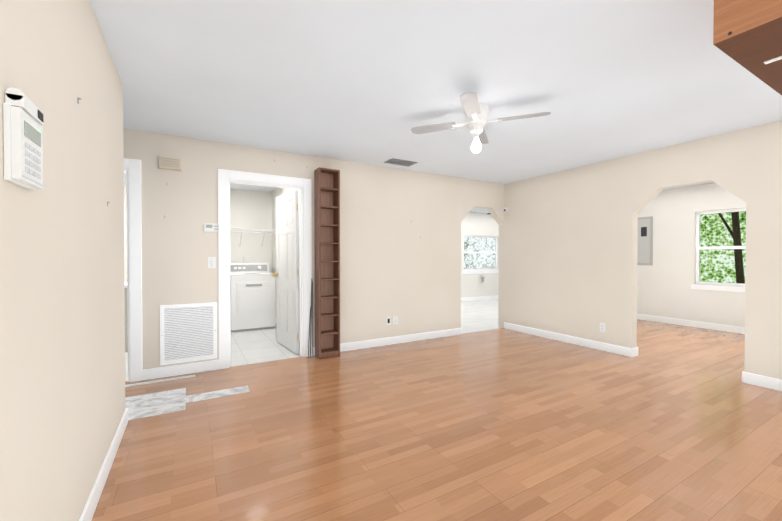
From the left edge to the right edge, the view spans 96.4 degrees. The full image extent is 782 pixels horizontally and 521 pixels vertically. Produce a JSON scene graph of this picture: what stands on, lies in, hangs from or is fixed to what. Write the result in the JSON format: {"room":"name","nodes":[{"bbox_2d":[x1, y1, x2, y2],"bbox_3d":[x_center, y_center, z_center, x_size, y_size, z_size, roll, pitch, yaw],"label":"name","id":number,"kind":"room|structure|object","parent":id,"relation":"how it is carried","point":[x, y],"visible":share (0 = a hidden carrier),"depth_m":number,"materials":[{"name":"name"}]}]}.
{"room":"empty living room","nodes":[
{"label":"empty living room","id":0,"kind":"room"},
{"bbox_2d":[0,0,124,520],"bbox_3d":[-0.671,-0.014,0.225,0.120,2.440,5.245,0,1,-30],"label":"wall","id":1,"kind":"structure","parent":0,"point":[62,352],"depth_m":1.29,"materials":[{"name":"beige paint"}]},
{"bbox_2d":[3,87,43,190],"bbox_3d":[-1.010,-0.327,0.970,0.036,0.242,0.170,0,1,-30],"label":"alarm keypad","id":2,"kind":"object","parent":1,"relation":"attached to","point":[23,118],"visible":1,"depth_m":0.92,"materials":[{"name":"white plastic"}]},
{"bbox_2d":[230,189,271,272],"bbox_3d":[-2.770,-0.077,6.433,1.110,2.440,0.100,0,1,-30],"label":"wall","id":3,"kind":"structure","parent":0,"point":[251,210],"depth_m":6.48,"materials":[{"name":"white paint"}]},
{"bbox_2d":[243,256,250,262],"bbox_3d":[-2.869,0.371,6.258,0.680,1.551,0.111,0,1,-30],"label":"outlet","id":4,"kind":"object","parent":3,"relation":"attached to","point":[246,259],"visible":0.19,"depth_m":6.42,"materials":[{"name":"white plastic"}]},
{"bbox_2d":[230,228,275,244],"bbox_3d":[-2.655,-0.405,6.210,1.100,0.310,0.376,0,1,-30],"label":"wire shelf","id":5,"kind":"object","parent":3,"relation":"attached to","point":[244,229],"visible":0.54,"depth_m":6.20,"materials":[{"name":"white metal"}]},
{"bbox_2d":[272,188,299,340],"bbox_3d":[-1.636,-0.069,5.696,0.120,2.440,2.910,0,1,-30],"label":"wall","id":6,"kind":"structure","parent":0,"point":[278,192],"depth_m":6.46,"materials":[{"name":"white paint"}]},
{"bbox_2d":[124,182,498,297],"bbox_3d":[-0.495,-0.093,8.102,11.000,2.440,0.120,0,1,-30],"label":"wall","id":7,"kind":"structure","parent":0,"point":[477,224],"depth_m":9.67,"materials":[{"name":"white paint"}]},
{"bbox_2d":[462,235,498,273],"bbox_3d":[2.517,-0.163,9.805,1.410,1.055,0.115,0,1,-30],"label":"window","id":8,"kind":"structure","parent":7,"relation":"in","point":[477,271],"depth_m":9.84,"materials":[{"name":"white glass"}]},
{"bbox_2d":[125,299,500,381],"bbox_3d":[0.254,1.170,6.815,11.240,0.060,3.120,0,1,-30],"label":"floor","id":9,"kind":"structure","parent":0,"point":[255,346],"depth_m":5.25,"materials":[{"name":"white tile"}]},
{"bbox_2d":[124,282,127,351],"bbox_3d":[-3.479,0.651,4.676,0.960,1.020,0.610,0,1,-30],"label":"bathroom vanity","id":10,"kind":"object","parent":9,"relation":"on","point":[126,336],"visible":0.02,"depth_m":4.43,"materials":[{"name":"white wood"}]},
{"bbox_2d":[230,263,275,331],"bbox_3d":[-2.425,0.597,6.050,0.698,1.100,0.720,0,1,-30],"label":"dryer","id":11,"kind":"object","parent":9,"relation":"on","point":[253,295],"visible":0.88,"depth_m":5.77,"materials":[{"name":"metal"}]},
{"bbox_2d":[123,128,503,368],"bbox_3d":[-0.932,-0.056,4.353,6.500,2.440,0.120,0,1,-30],"label":"wall","id":12,"kind":"structure","parent":0,"point":[392,263],"depth_m":4.53,"materials":[{"name":"beige paint"}]},
{"bbox_2d":[159,156,180,170],"bbox_3d":[-2.216,-0.975,3.510,0.190,0.115,0.042,0,1,-30],"label":"box","id":13,"kind":"object","parent":12,"relation":"attached to","point":[170,163],"visible":1,"depth_m":3.49,"materials":[{"name":"beige plastic"}]},
{"bbox_2d":[160,302,216,364],"bbox_3d":[-2.085,0.747,3.619,0.510,0.600,0.014,0,1,-30],"label":"air vent","id":14,"kind":"object","parent":12,"relation":"in","point":[188,332],"visible":1,"depth_m":3.61,"materials":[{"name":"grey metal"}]},
{"bbox_2d":[203,223,218,231],"bbox_3d":[-1.899,-0.349,3.706,0.160,0.090,0.028,0,1,-30],"label":"thermostat","id":15,"kind":"object","parent":12,"relation":"attached to","point":[210,227],"visible":1,"depth_m":3.69,"materials":[{"name":"white plastic"}]},
{"bbox_2d":[208,257,215,267],"bbox_3d":[-1.902,0.021,3.715,0.075,0.118,0.017,0,1,-30],"label":"switch plate","id":16,"kind":"object","parent":12,"relation":"attached to","point":[211,262],"visible":1,"depth_m":3.71,"materials":[{"name":"white plastic"}]},
{"bbox_2d":[123,158,311,381],"bbox_3d":[-2.154,0.097,3.642,2.670,2.150,0.136,0,1,-30],"label":"door frame","id":17,"kind":"structure","parent":12,"relation":"attached to","point":[132,169],"depth_m":3.76,"materials":[{"name":"white wood"}]},
{"bbox_2d":[272,189,298,353],"bbox_3d":[-1.406,0.135,4.618,0.198,2.030,0.808,0,1,-30],"label":"laundry door","id":18,"kind":"structure","parent":12,"relation":"in","point":[287,271],"depth_m":4.56,"materials":[{"name":"white paint"}]},
{"bbox_2d":[386,316,390,324],"bbox_3d":[-0.031,0.830,4.802,0.072,0.115,0.016,0,1,-30],"label":"outlet","id":19,"kind":"object","parent":12,"relation":"attached to","point":[388,320],"visible":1,"depth_m":4.80,"materials":[{"name":"white plastic"}]},
{"bbox_2d":[393,316,397,324],"bbox_3d":[0.063,0.829,4.859,0.072,0.115,0.010,0,1,-30],"label":"electrical outlet","id":20,"kind":"object","parent":12,"relation":"attached to","point":[395,319],"visible":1,"depth_m":4.86,"materials":[{"name":"white plastic"}]},
{"bbox_2d":[90,0,781,212],"bbox_3d":[1.857,-1.297,4.008,11.240,0.050,9.540,0,1,-30],"label":"ceiling","id":21,"kind":"structure","parent":0,"point":[373,82],"depth_m":2.41,"materials":[{"name":"paint"}]},
{"bbox_2d":[384,158,417,166],"bbox_3d":[0.127,-1.269,4.547,0.380,0.015,0.220,0,1,-30],"label":"ceiling vent","id":22,"kind":"object","parent":21,"relation":"in","point":[400,162],"visible":0.98,"depth_m":4.52,"materials":[{"name":"grey metal"}]},
{"bbox_2d":[411,91,550,152],"bbox_3d":[0.708,-1.076,2.899,0.834,0.369,0.834,0,1,-25],"label":"ceiling fan","id":23,"kind":"object","parent":21,"relation":"hanging from","point":[475,112],"visible":1,"depth_m":2.85,"materials":[{"name":"white plastic"}]},
{"bbox_2d":[713,0,781,94],"bbox_3d":[2.063,-1.019,0.976,1.173,0.443,1.425,0,1,-30],"label":"upper cabinet","id":24,"kind":"object","parent":21,"relation":"hanging from","point":[747,34],"visible":1,"depth_m":1.28,"materials":[{"name":"brown wood"}]},
{"bbox_2d":[91,319,781,520],"bbox_3d":[1.951,1.215,2.288,9.660,0.060,6.420,0,1,-30],"label":"floor","id":25,"kind":"structure","parent":0,"point":[671,422],"depth_m":2.33,"materials":[{"name":"brown wood"}]},
{"bbox_2d":[125,375,194,386],"bbox_3d":[-2.268,1.172,3.391,0.650,0.004,0.065,0,1,-30],"label":"strip","id":26,"kind":"object","parent":25,"relation":"on","point":[157,381],"visible":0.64,"depth_m":3.39,"materials":[{"name":"grey wood"}]},
{"bbox_2d":[125,385,249,419],"bbox_3d":[-1.888,1.177,2.920,1.300,0.003,0.530,0,1,-30],"label":"floor","id":27,"kind":"structure","parent":25,"relation":"on","point":[152,404],"depth_m":2.94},
{"bbox_2d":[308,278,312,358],"bbox_3d":[-0.961,0.691,4.188,0.077,0.951,0.100,0,1,-30],"label":"rods","id":28,"kind":"object","parent":25,"relation":"on","point":[311,311],"visible":0.96,"depth_m":4.20,"materials":[{"name":"metal"}]},
{"bbox_2d":[314,167,339,358],"bbox_3d":[-0.775,0.035,4.253,0.260,2.260,0.178,0,1,-30],"label":"bookshelf","id":29,"kind":"object","parent":25,"relation":"on","point":[327,251],"visible":1,"depth_m":4.29,"materials":[{"name":"brown wood"}]},
{"bbox_2d":[498,120,781,379],"bbox_3d":[3.502,-0.045,3.289,0.120,2.440,6.390,0,1,-30],"label":"wall","id":30,"kind":"structure","parent":0,"point":[568,267],"depth_m":4.37,"materials":[{"name":"beige paint"}]},
{"bbox_2d":[600,323,605,331],"bbox_3d":[2.728,0.863,4.509,0.010,0.116,0.072,0,1,-30],"label":"electrical outlet","id":31,"kind":"object","parent":30,"relation":"attached to","point":[602,327],"visible":1,"depth_m":4.50,"materials":[{"name":"white plastic"}]},
{"bbox_2d":[637,183,745,326],"bbox_3d":[6.062,-0.059,4.695,0.120,2.440,6.270,0,1,-30],"label":"wall","id":32,"kind":"structure","parent":0,"point":[666,280],"depth_m":6.18,"materials":[{"name":"white paint"}]},
{"bbox_2d":[637,216,652,264],"bbox_3d":[4.812,-0.369,6.713,0.026,0.920,0.360,0,1,-30],"label":"electrical panel","id":33,"kind":"object","parent":32,"relation":"attached to","point":[645,243],"visible":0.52,"depth_m":6.65,"materials":[{"name":"metal"}]},
{"bbox_2d":[691,208,745,291],"bbox_3d":[5.501,-0.166,5.612,0.115,1.325,1.070,0,1,-30],"label":"window","id":34,"kind":"structure","parent":32,"relation":"in","point":[733,287],"depth_m":5.83,"materials":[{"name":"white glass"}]},
{"bbox_3d":[1.857,-0.052,4.021,11.240,2.440,9.540,0,1,-30],"label":"wall","id":35,"kind":"structure","parent":0,"visible":0},
{"bbox_2d":[79,408,127,520],"bbox_3d":[-0.616,1.153,0.277,0.014,0.105,5.259,0,1,-30],"label":"baseboard","id":36,"kind":"structure","parent":35,"relation":"attached to","point":[87,514],"depth_m":1.84,"materials":[{"name":"white wood"}]},
{"bbox_2d":[143,360,218,379],"bbox_3d":[-2.142,1.120,3.591,0.670,0.105,0.014,0,1,-30],"label":"baseboard","id":37,"kind":"structure","parent":35,"relation":"attached to","point":[153,373],"depth_m":3.58,"materials":[{"name":"white wood"}]},
{"bbox_2d":[312,328,460,355],"bbox_3d":[0.064,1.107,4.861,2.380,0.105,0.014,0,1,-30],"label":"baseboard","id":38,"kind":"structure","parent":35,"relation":"attached to","point":[356,345],"depth_m":4.86,"materials":[{"name":"white wood"}]},
{"bbox_2d":[461,295,497,301],"bbox_3d":[0.999,1.066,8.897,7.630,0.105,0.014,0,1,-30],"label":"baseboard","id":39,"kind":"structure","parent":35,"relation":"attached to","point":[495,296],"depth_m":9.71,"materials":[{"name":"white wood"}]},
{"bbox_2d":[504,322,634,356],"bbox_3d":[2.410,1.105,5.062,0.014,0.105,1.980,0,1,-30],"label":"baseboard","id":40,"kind":"structure","parent":35,"relation":"attached to","point":[620,350],"depth_m":4.82,"materials":[{"name":"white wood"}]},
{"bbox_2d":[637,314,744,333],"bbox_3d":[6.004,1.109,4.673,0.014,0.105,6.270,0,1,-30],"label":"baseboard","id":41,"kind":"structure","parent":35,"relation":"attached to","point":[735,329],"depth_m":6.02,"materials":[{"name":"white wood"}]},
{"bbox_2d":[742,371,781,390],"bbox_3d":[4.211,1.136,1.935,0.014,0.105,3.314,0,1,-30],"label":"baseboard","id":42,"kind":"structure","parent":35,"relation":"attached to","point":[749,378],"depth_m":3.25,"materials":[{"name":"white wood"}]},
{"label":"outside","id":43,"kind":"structure","parent":0,"visible":0},
{"bbox_2d":[464,237,494,268],"bbox_3d":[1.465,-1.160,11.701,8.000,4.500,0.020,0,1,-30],"label":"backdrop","id":44,"kind":"structure","parent":43,"point":[472,246],"depth_m":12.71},
{"bbox_2d":[700,211,745,282],"bbox_3d":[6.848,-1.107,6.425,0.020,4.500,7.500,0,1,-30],"label":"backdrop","id":45,"kind":"structure","parent":43,"point":[709,233],"depth_m":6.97,"materials":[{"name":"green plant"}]},
{"bbox_2d":[718,212,744,283],"bbox_3d":[6.334,-0.858,6.633,0.185,4.006,0.651,0,1,-30],"label":"trunk","id":46,"kind":"object","parent":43,"point":[739,269],"depth_m":6.46,"materials":[{"name":"brown plant"}]}
]}

